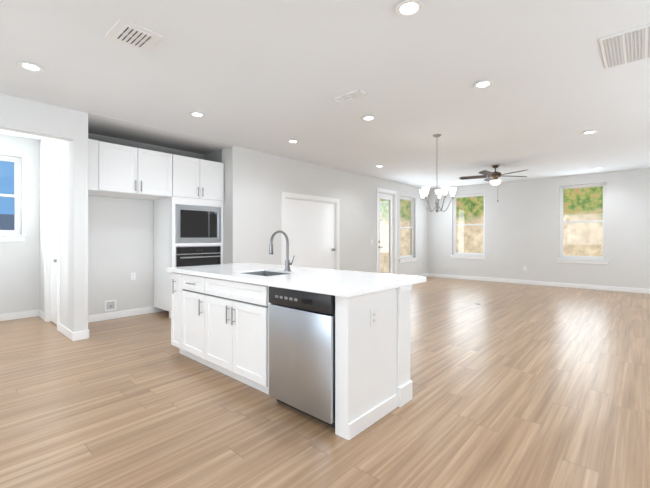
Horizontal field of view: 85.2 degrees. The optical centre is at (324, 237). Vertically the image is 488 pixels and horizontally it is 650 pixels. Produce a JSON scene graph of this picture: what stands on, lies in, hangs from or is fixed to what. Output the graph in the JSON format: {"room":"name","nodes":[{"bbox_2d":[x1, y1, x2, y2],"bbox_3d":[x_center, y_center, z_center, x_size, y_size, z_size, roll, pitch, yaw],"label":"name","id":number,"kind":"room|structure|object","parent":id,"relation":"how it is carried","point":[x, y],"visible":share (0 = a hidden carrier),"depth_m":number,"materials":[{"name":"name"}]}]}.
{"room":"kitchen","nodes":[
{"label":"kitchen","id":0,"kind":"room"},
{"bbox_2d":[0,134,35,313],"bbox_3d":[-4.911,-0.142,5.151,0.150,2.745,1.110,0,0,42],"label":"wall","id":1,"kind":"structure","parent":0,"point":[21,276],"depth_m":5.38,"materials":[{"name":"paint"}]},
{"bbox_2d":[0,155,25,241],"bbox_3d":[-4.891,-0.578,5.141,0.178,1.283,0.820,0,0,42],"label":"window","id":2,"kind":"structure","parent":1,"relation":"in","point":[14,235],"depth_m":5.39,"materials":[{"name":"white plastic"}]},
{"bbox_2d":[0,310,37,320],"bbox_3d":[-4.836,1.178,5.112,0.014,0.105,1.113,0,0,42],"label":"baseboard","id":3,"kind":"structure","parent":1,"relation":"attached to","point":[32,313],"depth_m":5.34,"materials":[{"name":"white wood"}]},
{"bbox_2d":[0,94,73,140],"bbox_3d":[-4.304,-0.142,2.842,0.150,2.745,3.783,0,0,42],"label":"wall","id":4,"kind":"structure","parent":0,"point":[20,115],"depth_m":3.94,"materials":[{"name":"paint"}]},
{"bbox_2d":[36,110,87,331],"bbox_3d":[-3.742,-0.142,4.962,2.143,2.745,0.170,0,0,42],"label":"wall","id":5,"kind":"structure","parent":0,"point":[53,155],"depth_m":4.30,"materials":[{"name":"paint"}]},
{"bbox_2d":[38,310,43,319],"bbox_3d":[-4.291,1.178,5.362,0.430,0.105,0.014,0,0,42],"label":"baseboard","id":6,"kind":"structure","parent":5,"relation":"attached to","point":[41,314],"depth_m":5.37,"materials":[{"name":"white wood"}]},
{"bbox_2d":[44,170,59,330],"bbox_3d":[-3.760,0.173,4.982,0.870,2.115,0.165,0,0,42],"label":"door frame","id":7,"kind":"structure","parent":5,"relation":"attached to","point":[54,177],"depth_m":5.16,"materials":[{"name":"white wood"}]},
{"bbox_2d":[50,182,56,324],"bbox_3d":[-3.792,0.220,4.945,0.658,1.997,0.111,0,0,42],"label":"hall door","id":8,"kind":"structure","parent":5,"relation":"in","point":[53,252],"depth_m":5.05,"materials":[{"name":"paint"}]},
{"bbox_2d":[59,323,77,340],"bbox_3d":[-3.222,1.178,4.421,0.677,0.105,0.041,0,0,42],"label":"baseboard","id":9,"kind":"structure","parent":5,"relation":"attached to","point":[73,336],"depth_m":4.31,"materials":[{"name":"white wood"}]},
{"bbox_2d":[78,329,88,338],"bbox_3d":[-3.207,1.178,4.603,0.897,0.105,0.018,0,0,42],"label":"baseboard","id":10,"kind":"structure","parent":5,"relation":"attached to","point":[85,333],"depth_m":4.28,"materials":[{"name":"white wood"}]},
{"bbox_2d":[88,139,99,194],"bbox_3d":[-3.245,-0.935,4.762,0.669,0.650,0.156,0,0,42],"label":"upper cabinet","id":11,"kind":"object","parent":5,"relation":"attached to","point":[93,145],"depth_m":4.56,"materials":[{"name":"white wood"}]},
{"bbox_2d":[88,112,233,314],"bbox_3d":[-2.586,-0.142,5.412,1.123,2.745,2.044,0,0,42],"label":"wall","id":12,"kind":"structure","parent":0,"point":[120,240],"depth_m":5.41,"materials":[{"name":"paint"}]},
{"bbox_2d":[104,299,115,310],"bbox_3d":[-3.216,1.020,5.303,0.030,0.160,0.160,0,0,42],"label":"outlet box","id":13,"kind":"object","parent":12,"relation":"attached to","point":[109,305],"visible":1,"depth_m":5.29,"materials":[{"name":"white plastic"}]},
{"bbox_2d":[88,306,165,322],"bbox_3d":[-2.887,1.178,5.682,0.014,0.105,2.044,0,0,42],"label":"baseboard","id":14,"kind":"structure","parent":12,"relation":"attached to","point":[133,312],"depth_m":5.42,"materials":[{"name":"white wood"}]},
{"bbox_2d":[131,272,135,279],"bbox_3d":[-3.010,0.610,5.548,0.009,0.116,0.072,0,0,42],"label":"outlet","id":15,"kind":"object","parent":12,"relation":"attached to","point":[133,276],"visible":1,"depth_m":5.55,"materials":[{"name":"white plastic"}]},
{"bbox_2d":[96,141,171,202],"bbox_3d":[-2.869,-0.935,5.181,0.669,0.650,0.969,0,0,42],"label":"upper cabinet","id":16,"kind":"object","parent":12,"relation":"attached to","point":[125,171],"depth_m":4.94,"materials":[{"name":"white wood"}]},
{"bbox_2d":[160,203,222,242],"bbox_3d":[-2.184,-0.212,5.815,0.482,0.551,0.776,0,0,42],"label":"upper cabinet","id":17,"kind":"object","parent":12,"relation":"attached to","point":[179,223],"depth_m":5.57,"materials":[{"name":"white wood"}]},
{"bbox_2d":[156,243,222,246],"bbox_3d":[-2.254,0.110,5.878,0.643,0.050,0.842,0,0,42],"label":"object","id":18,"kind":"structure","parent":17,"relation":"on","point":[157,244],"depth_m":5.60,"materials":[{"name":"white wood"}]},
{"bbox_2d":[163,204,220,242],"bbox_3d":[-2.185,-0.212,5.816,0.480,0.591,0.776,0,0,42],"label":"microwave","id":19,"kind":"object","parent":17,"relation":"in","point":[192,223],"depth_m":5.62,"materials":[{"name":"silver metal"}]},
{"bbox_2d":[222,147,227,263],"bbox_3d":[-1.927,-0.142,6.295,0.923,2.745,0.150,0,0,42],"label":"wall","id":20,"kind":"structure","parent":0,"point":[224,151],"depth_m":5.97,"materials":[{"name":"paint"}]},
{"bbox_2d":[0,272,649,487],"bbox_3d":[0.603,1.290,4.806,8.820,0.120,13.260,0,0,42],"label":"floor","id":21,"kind":"structure","parent":0,"point":[515,385],"depth_m":2.51,"materials":[{"name":"brown wood"}]},
{"bbox_2d":[156,247,222,290],"bbox_3d":[-2.219,0.489,5.846,0.589,0.663,0.776,0,0,42],"label":"base cabinet","id":22,"kind":"object","parent":21,"relation":"on","point":[166,257],"depth_m":5.56,"materials":[{"name":"white wood"}]},
{"bbox_2d":[167,270,414,439],"bbox_3d":[-0.482,0.792,3.171,2.360,0.875,0.809,0,0,42],"label":"kitchen island","id":23,"kind":"object","parent":21,"relation":"on","point":[330,347],"depth_m":2.49,"materials":[{"name":"white wood"}]},
{"bbox_2d":[167,263,425,293],"bbox_3d":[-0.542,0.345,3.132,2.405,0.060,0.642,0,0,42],"label":"island countertop","id":24,"kind":"structure","parent":23,"relation":"on","point":[328,282],"depth_m":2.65,"materials":[{"name":"white stone"}]},
{"bbox_2d":[269,230,294,269],"bbox_3d":[-0.398,0.124,3.280,0.123,0.381,0.252,0,0,42],"label":"faucet","id":25,"kind":"object","parent":24,"relation":"on","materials":[{"name":"silver metal"}]},
{"bbox_2d":[370,307,376,326],"bbox_3d":[0.324,0.530,2.346,0.009,0.116,0.072,0,0,42],"label":"outlet","id":26,"kind":"object","parent":23,"relation":"attached to","point":[373,310],"depth_m":2.34,"materials":[{"name":"white plastic"}]},
{"bbox_2d":[0,0,649,188],"bbox_3d":[0.603,-1.575,4.806,8.820,0.120,13.260,0,0,42],"label":"ceiling","id":27,"kind":"structure","parent":0,"point":[272,77],"depth_m":3.37,"materials":[{"name":"paint"}]},
{"bbox_2d":[17,62,43,71],"bbox_3d":[-2.598,-1.508,3.124,0.184,0.014,0.184,0,0,42],"label":"recessed light","id":28,"kind":"object","parent":27,"relation":"in","point":[28,66],"visible":1,"depth_m":3.12,"materials":[{"name":"white plastic"}]},
{"bbox_2d":[105,18,163,51],"bbox_3d":[-1.433,-1.506,2.656,0.330,0.017,0.300,0,0,42],"label":"ceiling vent","id":29,"kind":"object","parent":27,"relation":"in","point":[125,32],"visible":1,"depth_m":2.64,"materials":[{"name":"white metal"}]},
{"bbox_2d":[189,112,204,116],"bbox_3d":[-1.566,-1.508,4.334,0.184,0.014,0.184,0,0,42],"label":"recessed light","id":30,"kind":"object","parent":27,"relation":"in","point":[196,114],"visible":0.98,"depth_m":4.33,"materials":[{"name":"white plastic"}]},
{"bbox_2d":[287,140,298,142],"bbox_3d":[-0.499,-1.508,5.553,0.184,0.014,0.184,0,0,42],"label":"recessed light","id":31,"kind":"object","parent":27,"relation":"in","point":[292,141],"visible":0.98,"depth_m":5.55,"materials":[{"name":"white plastic"}]},
{"bbox_2d":[332,89,366,102],"bbox_3d":[0.262,-1.507,3.782,0.360,0.016,0.150,0,0,42],"label":"ceiling vent","id":32,"kind":"object","parent":27,"relation":"in","point":[352,95],"visible":0.98,"depth_m":3.77,"materials":[{"name":"white metal"}]},
{"bbox_2d":[361,115,375,120],"bbox_3d":[0.551,-1.508,4.463,0.184,0.014,0.184,0,0,42],"label":"recessed light","id":33,"kind":"object","parent":27,"relation":"in","point":[368,118],"visible":0.98,"depth_m":4.46,"materials":[{"name":"white plastic"}]},
{"bbox_2d":[395,0,423,17],"bbox_3d":[0.554,-1.508,2.324,0.184,0.014,0.184,0,0,42],"label":"recessed light","id":34,"kind":"object","parent":27,"relation":"in","point":[408,8],"visible":1,"depth_m":2.33,"materials":[{"name":"white plastic"}]},
{"bbox_2d":[419,134,456,211],"bbox_3d":[1.642,-0.942,5.245,0.533,1.145,0.552,0,0,42],"label":"dining chandelier","id":35,"kind":"object","parent":27,"relation":"hanging from","point":[424,191],"visible":1,"depth_m":5.18,"materials":[{"name":"white glass"}]},
{"bbox_2d":[473,80,492,88],"bbox_3d":[1.557,-1.508,3.480,0.184,0.014,0.184,0,0,42],"label":"recessed light","id":36,"kind":"object","parent":27,"relation":"in","point":[483,84],"visible":0.96,"depth_m":3.48,"materials":[{"name":"white plastic"}]},
{"bbox_2d":[459,165,527,201],"bbox_3d":[3.544,-1.131,7.419,1.363,0.767,1.334,0,0,42],"label":"ceiling fan","id":37,"kind":"object","parent":27,"relation":"hanging from","point":[492,178],"visible":1,"depth_m":7.40,"materials":[{"name":"brown wood"}]},
{"bbox_2d":[582,130,597,134],"bbox_3d":[3.797,-1.508,5.071,0.184,0.014,0.184,0,0,42],"label":"recessed light","id":38,"kind":"object","parent":27,"relation":"in","point":[589,132],"visible":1,"depth_m":5.08,"materials":[{"name":"white plastic"}]},
{"bbox_2d":[599,24,649,68],"bbox_3d":[2.543,-1.507,2.703,0.667,0.016,0.620,0,0,42],"label":"ceiling vent","id":39,"kind":"object","parent":27,"relation":"in","point":[626,47],"visible":1,"depth_m":2.78,"materials":[{"name":"white metal"}]},
{"bbox_2d":[228,146,427,275],"bbox_3d":[0.855,-0.142,8.593,0.150,2.745,7.286,0,0,42],"label":"wall","id":40,"kind":"structure","parent":0,"point":[256,183],"depth_m":7.03,"materials":[{"name":"paint"}]},
{"bbox_2d":[285,198,335,268],"bbox_3d":[-0.271,0.235,7.251,0.113,1.967,1.495,0,0,42],"label":"door","id":41,"kind":"structure","parent":40,"relation":"in","point":[310,229],"depth_m":7.25,"materials":[{"name":"paint"}]},
{"bbox_2d":[281,192,339,269],"bbox_3d":[-0.306,0.188,7.287,0.168,2.085,1.700,0,0,42],"label":"door frame","id":42,"kind":"structure","parent":40,"relation":"attached to","point":[284,195],"depth_m":7.29,"materials":[{"name":"white wood"}]},
{"bbox_2d":[379,193,392,273],"bbox_3d":[1.605,0.030,9.369,0.110,2.377,0.770,0,0,42],"label":"glass door","id":43,"kind":"structure","parent":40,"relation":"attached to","point":[389,197],"depth_m":9.56,"materials":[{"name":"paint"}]},
{"bbox_2d":[376,188,396,273],"bbox_3d":[1.581,-0.017,9.390,0.168,2.495,0.982,0,0,42],"label":"door frame","id":44,"kind":"structure","parent":40,"relation":"attached to","point":[378,190],"depth_m":9.61,"materials":[{"name":"white wood"}]},
{"bbox_2d":[399,196,416,262],"bbox_3d":[2.355,-0.233,10.233,0.178,1.873,1.000,0,0,42],"label":"window","id":45,"kind":"structure","parent":40,"relation":"attached to","point":[409,258],"depth_m":10.43,"materials":[{"name":"white plastic"}]},
{"bbox_2d":[428,168,649,288],"bbox_3d":[5.778,-0.142,8.970,6.677,2.745,0.150,0,0,42],"label":"wall","id":46,"kind":"structure","parent":0,"point":[522,223],"depth_m":9.05,"materials":[{"name":"paint"}]},
{"bbox_2d":[450,193,486,259],"bbox_3d":[4.209,-0.318,10.349,1.035,1.883,0.178,0,0,42],"label":"window","id":47,"kind":"structure","parent":46,"relation":"in","point":[459,255],"depth_m":10.40,"materials":[{"name":"white plastic"}]},
{"bbox_2d":[428,273,649,293],"bbox_3d":[5.668,1.178,8.958,6.527,0.105,0.014,0,0,42],"label":"baseboard","id":48,"kind":"structure","parent":46,"relation":"attached to","point":[582,286],"depth_m":8.95,"materials":[{"name":"white wood"}]},
{"bbox_2d":[557,183,608,263],"bbox_3d":[6.217,-0.328,8.547,1.020,1.903,0.178,0,0,42],"label":"window","id":49,"kind":"structure","parent":46,"relation":"in","point":[594,259],"depth_m":8.54,"materials":[{"name":"white plastic"}]},
{"label":"outside","id":50,"kind":"structure","parent":0,"visible":0},
{"bbox_2d":[0,214,13,229],"bbox_3d":[-10.636,0.820,9.139,4.000,2.820,5.400,0,0,42],"label":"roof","id":51,"kind":"structure","parent":50,"point":[9,221],"depth_m":8.99,"materials":[{"name":"blue"}]},
{"bbox_2d":[380,186,602,272],"bbox_3d":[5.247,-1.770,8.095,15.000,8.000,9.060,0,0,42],"label":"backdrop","id":52,"kind":"structure","parent":50,"point":[581,246],"depth_m":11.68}
]}

